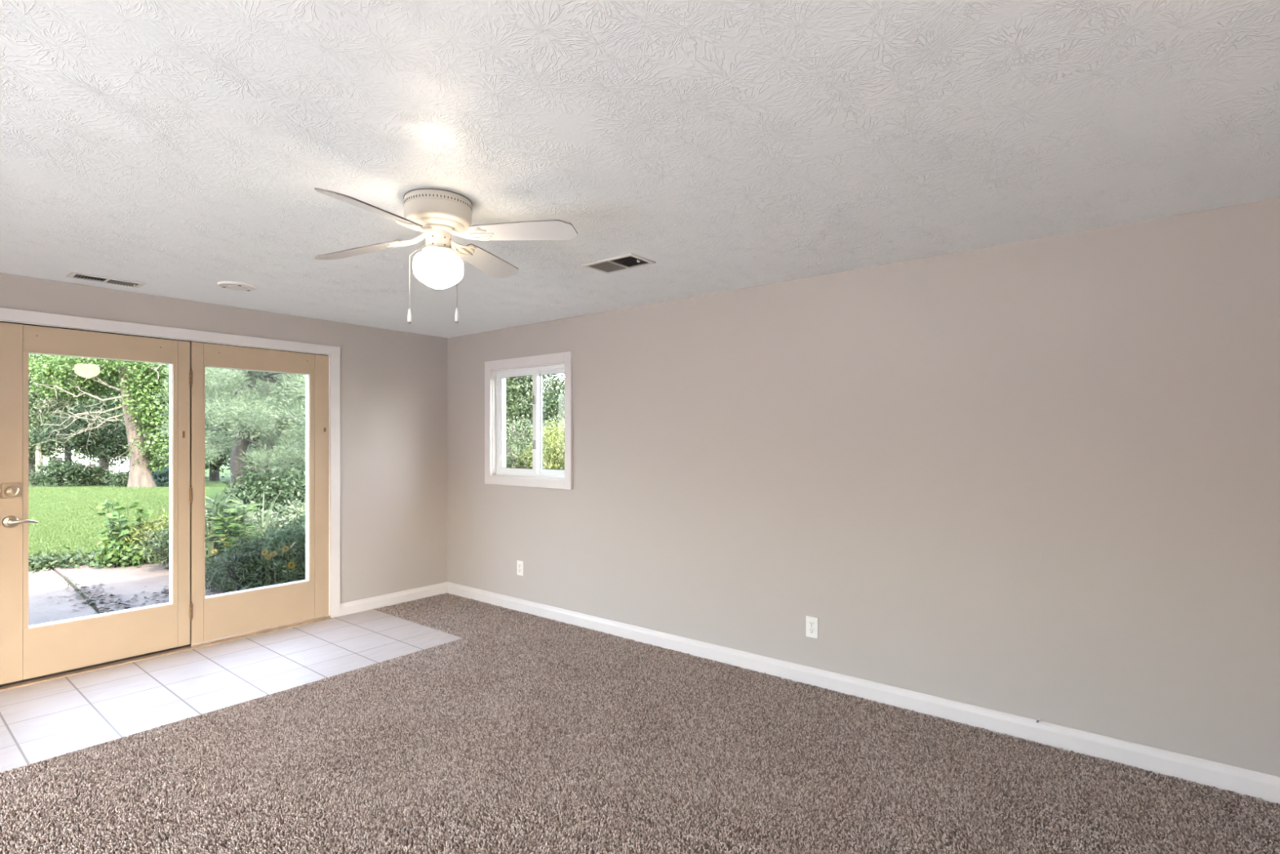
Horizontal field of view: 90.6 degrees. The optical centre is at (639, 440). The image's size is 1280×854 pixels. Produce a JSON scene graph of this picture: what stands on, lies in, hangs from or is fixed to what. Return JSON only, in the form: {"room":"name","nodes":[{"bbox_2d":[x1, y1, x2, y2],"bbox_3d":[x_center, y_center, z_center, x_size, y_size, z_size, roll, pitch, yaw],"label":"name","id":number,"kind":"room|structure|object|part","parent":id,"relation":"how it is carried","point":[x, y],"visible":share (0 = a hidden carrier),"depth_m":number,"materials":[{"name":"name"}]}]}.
{"room":"empty living room","nodes":[
{"label":"empty living room","id":0,"kind":"room"},
{"bbox_2d":[0,272,447,603],"bbox_3d":[-3.316,0.230,3.840,0.140,2.300,5.180,0,0,39],"label":"wall","id":1,"kind":"structure","parent":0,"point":[393,384],"depth_m":5.16,"materials":[{"name":"beige paint"}]},
{"bbox_2d":[0,322,192,684],"bbox_3d":[-3.235,0.348,3.823,0.127,1.992,0.910,0,0,39],"label":"door","id":2,"kind":"structure","parent":1,"relation":"in","point":[26,651],"depth_m":3.71,"materials":[{"name":"beige paint"}]},
{"bbox_3d":[-3.414,0.453,3.515,0.110,0.028,0.029,0,0,-45],"label":"lever","id":3,"kind":"part","parent":2,"relation":"part of","materials":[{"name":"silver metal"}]},
{"bbox_3d":[-3.251,1.203,3.850,0.044,0.282,0.727,0,0,39],"label":"rail","id":4,"kind":"part","parent":2,"relation":"part of","materials":[{"name":"beige paint"}]},
{"bbox_3d":[-3.251,-0.573,3.850,0.044,0.150,0.727,0,0,39],"label":"rail","id":5,"kind":"part","parent":2,"relation":"part of","materials":[{"name":"beige paint"}]},
{"bbox_2d":[0,320,328,686],"bbox_3d":[-2.991,0.352,4.200,0.040,2.018,1.808,0,0,39],"label":"trim","id":6,"kind":"structure","parent":1,"relation":"attached to","point":[188,645],"depth_m":3.97,"materials":[{"name":"beige wood"}]},
{"bbox_2d":[0,615,331,691],"bbox_3d":[-3.026,1.365,4.228,0.230,0.030,1.817,0,0,39],"label":"trim","id":7,"kind":"structure","parent":1,"relation":"attached to","point":[326,617],"depth_m":4.08,"materials":[{"name":"brown wood"}]},
{"bbox_2d":[0,307,340,617],"bbox_3d":[-3.008,0.327,4.213,0.158,2.106,1.965,0,0,39],"label":"door frame","id":8,"kind":"structure","parent":1,"relation":"attached to","point":[6,314],"depth_m":4.66,"materials":[{"name":"white paint"}]},
{"bbox_2d":[191,342,328,644],"bbox_3d":[-2.701,0.349,4.550,0.065,1.999,0.899,0,0,39],"label":"door","id":9,"kind":"structure","parent":1,"relation":"in","point":[215,616],"depth_m":4.55,"materials":[{"name":"beige paint"}]},
{"bbox_3d":[-2.709,1.205,4.532,0.044,0.287,0.724,0,0,39],"label":"rail","id":10,"kind":"part","parent":9,"relation":"part of","materials":[{"name":"beige paint"}]},
{"bbox_3d":[-2.709,-0.574,4.532,0.044,0.152,0.724,0,0,39],"label":"rail","id":11,"kind":"part","parent":9,"relation":"part of","materials":[{"name":"beige paint"}]},
{"bbox_2d":[340,582,448,616],"bbox_3d":[-2.036,1.328,5.324,0.015,0.103,0.984,0,0,39],"label":"baseboard","id":12,"kind":"structure","parent":1,"relation":"attached to","point":[365,604],"depth_m":5.28,"materials":[{"name":"white paint"}]},
{"bbox_2d":[0,0,1279,337],"bbox_3d":[-0.248,-0.970,1.399,7.980,0.100,5.180,0,0,39],"label":"ceiling","id":13,"kind":"structure","parent":0,"point":[179,148],"depth_m":1.93,"materials":[{"name":"white paint"}]},
{"bbox_2d":[66,271,145,288],"bbox_3d":[-3.057,-0.912,3.632,0.150,0.016,0.325,0,0,39],"label":"ceiling vent","id":14,"kind":"object","parent":13,"relation":"in","point":[73,274],"visible":1,"depth_m":3.62,"materials":[{"name":"white metal"}]},
{"bbox_2d":[217,280,256,291],"bbox_3d":[-2.393,-0.911,3.764,0.196,0.018,0.196,0,0,39],"label":"ceiling detector","id":15,"kind":"object","parent":13,"relation":"attached to","point":[237,286],"visible":1,"depth_m":3.73,"materials":[{"name":"white plastic"}]},
{"bbox_2d":[314,187,577,324],"bbox_3d":[-0.778,-0.680,2.445,0.863,0.481,0.830,0,0,-28],"label":"ceiling fan","id":16,"kind":"object","parent":13,"relation":"hanging from","point":[441,215],"visible":1,"depth_m":2.37,"materials":[{"name":"white metal"}]},
{"bbox_3d":[-1.116,-0.761,2.546,0.404,0.060,0.130,0,0,16],"label":"blade","id":17,"kind":"part","parent":16,"relation":"part of","materials":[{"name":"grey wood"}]},
{"bbox_3d":[-0.892,-0.766,2.102,0.129,0.060,0.404,0,0,17],"label":"blade","id":18,"kind":"part","parent":16,"relation":"part of","materials":[{"name":"grey wood"}]},
{"bbox_3d":[-0.848,-0.624,2.408,0.062,0.258,0.002,0,0,-44],"label":"pull chain","id":19,"kind":"part","parent":16,"relation":"part of","materials":[{"name":"silver metal"}]},
{"bbox_3d":[-0.776,-0.652,2.439,0.185,0.136,0.185,0,0,39],"label":"glass globe","id":20,"kind":"part","parent":16,"relation":"part of","materials":[{"name":"white glass"}]},
{"bbox_3d":[-0.708,-0.625,2.408,0.002,0.256,0.057,0,0,-41],"label":"pull chain","id":21,"kind":"part","parent":16,"relation":"part of","materials":[{"name":"silver metal"}]},
{"bbox_3d":[-0.667,-0.778,2.779,0.130,0.041,0.405,0,0,17],"label":"blade","id":22,"kind":"part","parent":16,"relation":"part of","materials":[{"name":"grey wood"}]},
{"bbox_3d":[-0.431,-0.773,2.345,0.405,0.047,0.130,0,0,14],"label":"blade","id":23,"kind":"part","parent":16,"relation":"part of","materials":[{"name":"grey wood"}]},
{"bbox_2d":[582,253,655,273],"bbox_3d":[-0.112,-0.912,3.297,0.335,0.016,0.200,0,0,39],"label":"ceiling vent","id":24,"kind":"object","parent":13,"relation":"in","point":[630,260],"visible":1,"depth_m":3.29,"materials":[{"name":"white metal"}]},
{"bbox_2d":[0,594,1279,853],"bbox_3d":[-0.248,1.440,1.399,7.980,0.120,5.180,0,0,39],"label":"floor","id":25,"kind":"structure","parent":0,"point":[775,740],"depth_m":2.44,"materials":[{"name":"brown carpet"}]},
{"bbox_2d":[0,608,463,774],"bbox_3d":[-2.992,1.375,3.151,1.225,0.009,4.144,0,0,39],"label":"floor tiles","id":26,"kind":"structure","parent":25,"relation":"on","point":[43,721],"depth_m":3.60,"materials":[{"name":"white tile"}]},
{"bbox_2d":[0,592,1279,853],"bbox_3d":[-0.560,1.372,2.556,5.743,0.014,3.449,0,0,39],"label":"carpet","id":27,"kind":"object","parent":25,"relation":"on","point":[488,619],"visible":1,"depth_m":2.59,"materials":[{"name":"brown carpet"}]},
{"bbox_2d":[447,197,1279,777],"bbox_3d":[1.375,0.230,3.328,7.840,2.300,0.140,0,0,39],"label":"wall","id":28,"kind":"structure","parent":0,"point":[1037,478],"depth_m":3.10,"materials":[{"name":"beige paint"}]},
{"bbox_2d":[516,560,523,575],"bbox_3d":[-0.965,1.028,5.095,0.072,0.116,0.009,0,0,39],"label":"wall outlet","id":29,"kind":"object","parent":28,"relation":"attached to","point":[519,563],"visible":1,"depth_m":5.09,"materials":[{"name":"white plastic"}]},
{"bbox_2d":[489,475,564,488],"bbox_3d":[-0.905,0.333,5.040,0.880,0.070,0.020,0,0,39],"label":"window sill","id":30,"kind":"structure","parent":28,"relation":"attached to","point":[499,480],"depth_m":5.01,"materials":[{"name":"white paint"}]},
{"bbox_2d":[484,351,573,489],"bbox_3d":[-0.870,-0.147,5.089,1.020,1.030,0.140,0,0,39],"label":"window","id":31,"kind":"structure","parent":28,"relation":"in","point":[499,376],"depth_m":5.08,"materials":[{"name":"white plastic"}]},
{"bbox_3d":[-0.997,-0.145,5.197,0.471,0.816,0.028,0,0,39],"label":"sash","id":32,"kind":"part","parent":31,"relation":"part of","materials":[{"name":"white plastic"}]},
{"bbox_3d":[-0.677,-0.145,4.989,0.389,0.816,0.028,0,0,39],"label":"sash","id":33,"kind":"part","parent":31,"relation":"part of","materials":[{"name":"white plastic"}]},
{"bbox_2d":[805,615,817,638],"bbox_3d":[0.966,1.050,3.558,0.072,0.116,0.009,0,0,39],"label":"wall outlet","id":34,"kind":"object","parent":28,"relation":"attached to","point":[811,623],"visible":1,"depth_m":3.56,"materials":[{"name":"white plastic"}]},
{"bbox_2d":[808,621,814,626],"bbox_3d":[0.964,1.030,3.556,0.033,0.027,0.003,0,0,39],"label":"receptacle","id":35,"kind":"object","parent":34,"relation":"attached to","point":[811,623],"depth_m":3.55,"materials":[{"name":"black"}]},
{"bbox_2d":[808,627,814,633],"bbox_3d":[0.964,1.069,3.556,0.033,0.027,0.003,0,0,39],"label":"receptacle","id":36,"kind":"object","parent":34,"relation":"attached to","point":[811,630],"depth_m":3.55,"materials":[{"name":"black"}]},
{"bbox_2d":[447,582,1279,805],"bbox_3d":[1.278,1.328,3.306,7.686,0.103,0.015,0,0,39],"label":"baseboard","id":37,"kind":"structure","parent":28,"relation":"attached to","point":[1257,784],"depth_m":3.12,"materials":[{"name":"white paint"}]},
{"label":"outside","id":38,"kind":"structure","parent":0,"visible":0},
{"bbox_3d":[-3.090,1.507,9.794,6.800,0.105,7.300,0,0,39],"label":"soil","id":39,"kind":"object","parent":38,"visible":0},
{"bbox_2d":[159,519,252,566],"bbox_3d":[-4.947,1.163,7.311,0.961,0.645,0.974,0,0,-33],"label":"shrub","id":40,"kind":"object","parent":39,"relation":"on","point":[210,522],"visible":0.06,"depth_m":7.24,"materials":[{"name":"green plant"}]},
{"bbox_2d":[209,499,265,558],"bbox_3d":[-4.412,1.050,6.874,0.617,0.843,0.480,0,0,39],"label":"leafy plant","id":41,"kind":"object","parent":39,"relation":"on","point":[234,526],"visible":0.59,"depth_m":6.83,"materials":[{"name":"green plant"}]},
{"bbox_2d":[217,489,289,542],"bbox_3d":[-4.318,1.013,7.172,0.701,0.914,0.802,0,0,39],"label":"ornamental grass","id":42,"kind":"object","parent":39,"relation":"on","point":[260,530],"depth_m":7.16,"materials":[{"name":"green plant"}]},
{"bbox_2d":[239,502,280,546],"bbox_3d":[-5.026,1.143,8.185,1.108,0.692,1.032,0,0,39],"label":"shrub","id":43,"kind":"object","parent":39,"relation":"on","point":[254,502],"visible":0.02,"depth_m":8.16,"materials":[{"name":"green plant"}]},
{"bbox_2d":[217,511,305,591],"bbox_3d":[-3.115,1.056,5.531,0.878,0.856,0.900,0,0,28],"label":"bush","id":44,"kind":"object","parent":39,"relation":"on","point":[280,544],"visible":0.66,"depth_m":5.38,"materials":[{"name":"green plant"}]},
{"bbox_2d":[242,518,305,585],"bbox_3d":[-3.029,1.076,5.662,0.982,0.806,0.857,0,0,23],"label":"bush","id":45,"kind":"object","parent":39,"relation":"on","point":[300,555],"visible":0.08,"depth_m":5.53,"materials":[{"name":"green plant"}]},
{"bbox_2d":[244,497,305,551],"bbox_3d":[-4.448,1.108,8.063,1.150,0.760,1.244,0,0,-2],"label":"shrub","id":46,"kind":"object","parent":39,"relation":"on","point":[291,508],"visible":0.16,"depth_m":7.92,"materials":[{"name":"green plant"}]},
{"bbox_2d":[261,464,305,515],"bbox_3d":[-5.386,0.933,10.821,1.795,1.097,1.698,0,0,39],"label":"shrub","id":47,"kind":"object","parent":39,"relation":"on","point":[300,489],"visible":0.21,"depth_m":10.41,"materials":[{"name":"green plant"}]},
{"bbox_2d":[281,545,289,582],"bbox_3d":[-2.742,1.144,4.900,0.051,0.652,0.060,0,0,39],"label":"flower","id":48,"kind":"object","parent":39,"relation":"on","point":[287,547],"visible":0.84,"depth_m":4.91,"materials":[{"name":"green plant"}]},
{"bbox_3d":[-2.739,1.156,4.911,0.006,0.628,0.028,0,0,12],"label":"stem","id":49,"kind":"part","parent":48,"relation":"part of","materials":[{"name":"green plant"}]},
{"bbox_2d":[289,542,295,581],"bbox_3d":[-2.686,1.127,4.901,0.063,0.686,0.044,0,0,39],"label":"flower","id":50,"kind":"object","parent":39,"relation":"on","point":[294,542],"visible":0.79,"depth_m":4.91,"materials":[{"name":"green plant"}]},
{"bbox_3d":[-2.684,1.140,4.911,0.006,0.659,0.028,0,0,12],"label":"stem","id":51,"kind":"part","parent":50,"relation":"part of","materials":[{"name":"green plant"}]},
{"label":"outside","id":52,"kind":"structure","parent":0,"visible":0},
{"bbox_2d":[28,458,298,569],"bbox_3d":[0.000,2.533,60.250,215.257,2.066,205.584,0,0,39],"label":"ground","id":53,"kind":"structure","parent":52,"point":[213,487],"depth_m":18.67,"materials":[{"name":"green plant"}]},
{"bbox_2d":[28,466,57,486],"bbox_3d":[-20.434,1.209,21.529,0.958,0.750,0.951,0,0,-2],"label":"shrub","id":54,"kind":"object","parent":53,"relation":"on","point":[36,479],"visible":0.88,"depth_m":21.46,"materials":[{"name":"green plant"}]},
{"bbox_2d":[28,353,78,476],"bbox_3d":[-38.648,-2.261,39.883,6.964,9.164,7.884,0,0,-16],"label":"tree","id":55,"kind":"object","parent":53,"relation":"on","point":[31,455],"visible":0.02,"depth_m":39.70,"materials":[{"name":"green plant"}]},
{"bbox_2d":[31,455,82,485],"bbox_3d":[-21.068,1.103,23.027,1.769,1.125,1.635,0,0,-16],"label":"shrub","id":56,"kind":"object","parent":53,"relation":"on","point":[57,464],"visible":0.5,"depth_m":22.72,"materials":[{"name":"green plant"}]},
{"bbox_2d":[31,353,96,463],"bbox_3d":[-41.370,-3.262,46.251,8.356,11.651,7.904,0,0,-38],"label":"tree","id":57,"kind":"object","parent":53,"relation":"on","point":[66,454],"visible":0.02,"depth_m":45.85,"materials":[{"name":"green plant"}]},
{"bbox_2d":[28,356,111,471],"bbox_3d":[-27.150,-1.031,29.049,3.912,5.826,3.876,0,0,33],"label":"birch tree","id":58,"kind":"object","parent":53,"relation":"on","point":[33,404],"visible":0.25,"depth_m":28.62,"materials":[{"name":"green plant"}]},
{"bbox_2d":[28,544,112,573],"bbox_3d":[-6.967,1.344,7.001,1.431,0.265,6.547,0,0,39],"label":"ground cover","id":59,"kind":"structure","parent":53,"relation":"on","point":[43,562],"depth_m":7.20,"materials":[{"name":"green plant"}]},
{"bbox_2d":[29,354,115,467],"bbox_3d":[-36.088,-3.317,41.965,8.795,11.438,9.023,0,0,-9],"label":"tree","id":60,"kind":"object","parent":53,"relation":"on","point":[94,400],"visible":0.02,"depth_m":39.69,"materials":[{"name":"green plant"}]},
{"bbox_2d":[44,459,104,486],"bbox_3d":[-20.426,1.145,22.963,1.621,1.070,1.584,0,0,-30],"label":"shrub","id":61,"kind":"object","parent":53,"relation":"on","point":[76,470],"visible":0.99,"depth_m":22.75,"materials":[{"name":"green plant"}]},
{"bbox_2d":[28,401,146,484],"bbox_3d":[-20.907,0.064,23.986,3.646,3.217,3.507,0,0,44],"label":"tree","id":62,"kind":"object","parent":53,"relation":"on","point":[106,443],"visible":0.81,"depth_m":23.54,"materials":[{"name":"green plant"}]},
{"bbox_2d":[74,462,119,485],"bbox_3d":[-20.148,1.261,23.497,1.344,0.850,1.318,0,0,-27],"label":"shrub","id":63,"kind":"object","parent":53,"relation":"on","point":[104,470],"visible":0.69,"depth_m":23.37,"materials":[{"name":"green plant"}]},
{"bbox_2d":[42,446,151,474],"bbox_3d":[-50.677,1.555,58.960,11.600,3.250,9.080,0,0,0],"label":"building","id":64,"kind":"structure","parent":53,"relation":"on","point":[62,455],"depth_m":55.00,"materials":[{"name":"white"}]},
{"bbox_2d":[28,353,168,488],"bbox_3d":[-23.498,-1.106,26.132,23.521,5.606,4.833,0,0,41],"label":"tree","id":65,"kind":"object","parent":53,"relation":"on","point":[59,369],"visible":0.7,"depth_m":20.20,"materials":[{"name":"green plant"}]},
{"bbox_2d":[99,465,128,487],"bbox_3d":[-17.517,1.228,21.506,1.200,0.766,1.222,0,0,39],"label":"shrub","id":66,"kind":"object","parent":53,"relation":"on","point":[121,477],"visible":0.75,"depth_m":21.33,"materials":[{"name":"green plant"}]},
{"bbox_2d":[80,362,149,471],"bbox_3d":[-28.380,-2.502,36.175,8.692,9.320,6.474,0,0,-12],"label":"tree","id":67,"kind":"object","parent":53,"relation":"on","point":[108,403],"visible":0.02,"depth_m":34.72,"materials":[{"name":"green plant"}]},
{"bbox_2d":[75,534,159,568],"bbox_3d":[-5.876,1.286,7.315,0.668,0.404,0.717,0,0,3],"label":"shrub","id":68,"kind":"object","parent":53,"relation":"on","point":[117,556],"visible":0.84,"depth_m":7.14,"materials":[{"name":"green plant"}]},
{"bbox_2d":[96,507,206,564],"bbox_3d":[-5.777,1.150,7.626,1.159,0.678,1.072,0,0,-24],"label":"shrub","id":69,"kind":"object","parent":53,"relation":"on","point":[147,526],"visible":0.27,"depth_m":7.39,"materials":[{"name":"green plant"}]},
{"bbox_2d":[149,456,168,467],"bbox_3d":[-18.522,1.038,25.068,2.261,1.454,1.666,0,0,28],"label":"leafy shrub","id":70,"kind":"object","parent":53,"relation":"on","point":[164,462],"visible":0.06,"depth_m":24.46,"materials":[{"name":"green plant"}]},
{"bbox_2d":[151,465,168,486],"bbox_3d":[-16.980,1.227,22.713,1.534,0.852,1.976,0,0,-36],"label":"shrub","id":71,"kind":"object","parent":53,"relation":"on","point":[162,479],"visible":0.43,"depth_m":22.30,"materials":[{"name":"green plant"}]},
{"bbox_2d":[103,361,230,466],"bbox_3d":[-23.933,-2.205,33.657,7.506,8.484,7.083,0,0,-38],"label":"tree","id":72,"kind":"object","parent":53,"relation":"on","point":[120,399],"visible":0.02,"depth_m":31.52,"materials":[{"name":"green plant"}]},
{"bbox_2d":[126,511,216,573],"bbox_3d":[-5.119,1.116,7.056,0.881,0.744,0.971,0,0,39],"label":"shrub","id":73,"kind":"object","parent":53,"relation":"on","point":[157,548],"visible":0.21,"depth_m":6.83,"materials":[{"name":"green plant"}]},
{"bbox_2d":[135,366,242,480],"bbox_3d":[-20.019,-2.208,29.830,7.474,8.246,7.277,0,0,19],"label":"tree","id":74,"kind":"object","parent":53,"relation":"on","point":[214,474],"visible":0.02,"depth_m":29.40,"materials":[{"name":"green plant"}]},
{"bbox_2d":[146,363,305,511],"bbox_3d":[-7.767,-1.058,12.753,3.410,5.111,7.000,0,0,-36],"label":"pine tree","id":75,"kind":"object","parent":53,"relation":"on","point":[252,407],"visible":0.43,"depth_m":11.49,"materials":[{"name":"green plant"}]},
{"bbox_2d":[208,462,284,514],"bbox_3d":[-6.764,0.936,11.212,1.598,1.095,1.580,0,0,-6],"label":"shrub","id":76,"kind":"object","parent":53,"relation":"on","point":[240,488],"visible":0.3,"depth_m":10.93,"materials":[{"name":"green plant"}]},
{"bbox_2d":[204,369,303,480],"bbox_3d":[-16.220,-2.156,27.883,6.481,8.452,6.703,0,0,31],"label":"tree","id":77,"kind":"object","parent":53,"relation":"on","point":[222,457],"visible":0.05,"depth_m":26.23,"materials":[{"name":"green plant"}]},
{"bbox_2d":[210,372,305,464],"bbox_3d":[-13.817,-2.000,26.821,7.343,7.587,7.159,0,0,14],"label":"tree","id":78,"kind":"object","parent":53,"relation":"on","point":[280,424],"visible":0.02,"depth_m":25.23,"materials":[{"name":"green plant"}]},
{"bbox_2d":[220,457,305,518],"bbox_3d":[-6.142,0.901,11.062,1.839,1.197,1.972,0,0,39],"label":"shrub","id":79,"kind":"object","parent":53,"relation":"on","point":[273,478],"visible":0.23,"depth_m":10.70,"materials":[{"name":"green plant"}]},
{"bbox_2d":[286,560,296,580],"bbox_3d":[-2.643,1.193,4.800,0.036,0.554,0.062,0,0,39],"label":"flower","id":80,"kind":"object","parent":53,"relation":"on","point":[289,563],"visible":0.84,"depth_m":4.80,"materials":[{"name":"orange plant"}]},
{"bbox_2d":[506,426,530,463],"bbox_3d":[-2.476,0.629,10.558,2.287,1.815,2.157,0,0,39],"label":"shrub","id":81,"kind":"object","parent":53,"relation":"on","point":[509,437],"visible":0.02,"depth_m":10.35,"materials":[{"name":"green plant"}]},
{"bbox_2d":[506,417,564,469],"bbox_3d":[-1.225,0.591,8.992,2.031,1.882,2.024,0,0,-28],"label":"shrub","id":82,"kind":"object","parent":53,"relation":"on","point":[557,455],"visible":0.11,"depth_m":8.65,"materials":[{"name":"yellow plant"}]},
{"bbox_2d":[506,411,564,461],"bbox_3d":[-2.202,0.504,11.444,2.731,2.081,2.595,0,0,11],"label":"shrub","id":83,"kind":"object","parent":53,"relation":"on","point":[511,428],"visible":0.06,"depth_m":11.52,"materials":[{"name":"green plant"}]},
{"bbox_2d":[506,431,564,468],"bbox_3d":[-1.846,0.701,9.269,2.204,1.674,2.150,0,0,19],"label":"shrub","id":84,"kind":"object","parent":53,"relation":"on","point":[508,464],"visible":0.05,"depth_m":9.09,"materials":[{"name":"green plant"}]},
{"bbox_2d":[506,373,564,442],"bbox_3d":[-4.009,-1.450,16.905,5.602,6.145,6.942,0,0,-1],"label":"tree","id":85,"kind":"object","parent":53,"relation":"on","point":[515,402],"visible":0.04,"depth_m":14.89,"materials":[{"name":"green plant"}]},
{"bbox_2d":[506,373,564,445],"bbox_3d":[-1.611,-1.275,16.566,6.038,6.010,5.791,0,0,11],"label":"tree","id":86,"kind":"object","parent":53,"relation":"on","point":[559,398],"visible":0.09,"depth_m":15.09,"materials":[{"name":"green plant"}]},
{"bbox_2d":[506,373,564,447],"bbox_3d":[-2.312,-1.567,17.847,6.643,6.365,6.042,0,0,14],"label":"tree","id":87,"kind":"object","parent":53,"relation":"on","point":[564,373],"visible":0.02,"depth_m":16.90,"materials":[{"name":"green plant"}]},
{"bbox_2d":[524,416,564,464],"bbox_3d":[-1.166,0.521,11.062,2.338,2.043,2.748,0,0,39],"label":"shrub","id":88,"kind":"object","parent":53,"relation":"on","point":[553,421],"visible":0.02,"depth_m":10.56,"materials":[{"name":"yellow plant"}]},
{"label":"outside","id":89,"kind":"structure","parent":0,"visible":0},
{"bbox_2d":[28,567,97,625],"bbox_3d":[-7.120,1.487,3.001,4.650,0.105,7.050,0,0,39],"label":"patio slab","id":90,"kind":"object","parent":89,"point":[42,584],"visible":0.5,"depth_m":5.67,"materials":[{"name":"concrete"}]},
{"bbox_2d":[61,575,104,613],"bbox_3d":[-4.664,1.420,5.406,3.608,0.049,0.128,0,0,42],"label":"weeds","id":91,"kind":"object","parent":90,"relation":"on","point":[83,597],"visible":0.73,"depth_m":5.82,"materials":[{"name":"green plant"}]},
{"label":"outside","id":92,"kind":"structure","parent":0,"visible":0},
{"bbox_2d":[53,560,230,613],"bbox_3d":[-4.498,1.487,6.134,4.527,0.105,1.310,0,0,42],"label":"patio slab","id":93,"kind":"object","parent":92,"point":[132,580],"visible":0.14,"depth_m":6.39,"materials":[{"name":"concrete"}]},
{"bbox_2d":[96,498,153,549],"bbox_3d":[-6.046,1.075,7.356,0.654,0.796,0.424,0,0,10],"label":"young sapling","id":94,"kind":"object","parent":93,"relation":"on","point":[122,521],"visible":0.73,"depth_m":7.29,"materials":[{"name":"green plant"}]},
{"bbox_2d":[48,581,218,613],"bbox_3d":[-4.197,1.421,5.639,2.739,0.023,1.471,0,0,43],"label":"fallen leaves","id":95,"kind":"object","parent":93,"relation":"on","point":[85,590],"visible":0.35,"depth_m":5.68,"materials":[{"name":"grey plant"}]},
{"bbox_2d":[152,484,273,572],"bbox_3d":[-4.683,0.958,7.025,1.120,1.024,1.006,0,0,26],"label":"ornamental grass","id":96,"kind":"object","parent":93,"relation":"on","point":[210,544],"depth_m":6.86,"materials":[{"name":"green plant"}]},
{"bbox_2d":[204,546,254,595],"bbox_3d":[-3.935,1.252,6.055,0.712,0.463,0.666,0,0,28],"label":"bush","id":97,"kind":"object","parent":93,"relation":"on","point":[215,580],"visible":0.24,"depth_m":5.95,"materials":[{"name":"green plant"}]},
{"bbox_2d":[204,495,257,562],"bbox_3d":[-4.569,1.019,7.009,0.558,0.906,0.617,0,0,-8],"label":"leafy plant","id":98,"kind":"object","parent":93,"relation":"on","point":[250,514],"visible":0.34,"depth_m":6.92,"materials":[{"name":"green plant"}]},
{"bbox_2d":[204,526,291,594],"bbox_3d":[-3.392,1.120,5.525,0.760,0.727,0.742,0,0,-22],"label":"bush","id":99,"kind":"object","parent":93,"relation":"on","point":[234,557],"visible":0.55,"depth_m":5.36,"materials":[{"name":"green plant"}]},
{"bbox_2d":[260,548,268,586],"bbox_3d":[-2.903,1.154,4.900,0.059,0.632,0.041,0,0,-26],"label":"flower","id":100,"kind":"object","parent":93,"relation":"on","point":[262,552],"visible":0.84,"depth_m":4.91,"materials":[{"name":"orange plant"}]},
{"bbox_3d":[-2.900,1.168,4.911,0.006,0.604,0.028,0,0,12],"label":"stem","id":101,"kind":"part","parent":100,"relation":"part of","materials":[{"name":"green plant"}]},
{"bbox_2d":[264,553,271,585],"bbox_3d":[-2.878,1.174,4.900,0.039,0.593,0.066,0,0,39],"label":"flower","id":102,"kind":"object","parent":93,"relation":"on","point":[269,556],"visible":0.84,"depth_m":4.91,"materials":[{"name":"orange plant"}]},
{"bbox_2d":[269,551,277,584],"bbox_3d":[-2.835,1.164,4.900,0.055,0.612,0.062,0,0,39],"label":"flower","id":103,"kind":"object","parent":93,"relation":"on","point":[275,552],"visible":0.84,"depth_m":4.91,"materials":[{"name":"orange plant"}]},
{"bbox_3d":[-2.832,1.174,4.911,0.006,0.591,0.028,0,0,12],"label":"stem","id":104,"kind":"part","parent":103,"relation":"part of","materials":[{"name":"green plant"}]}
]}

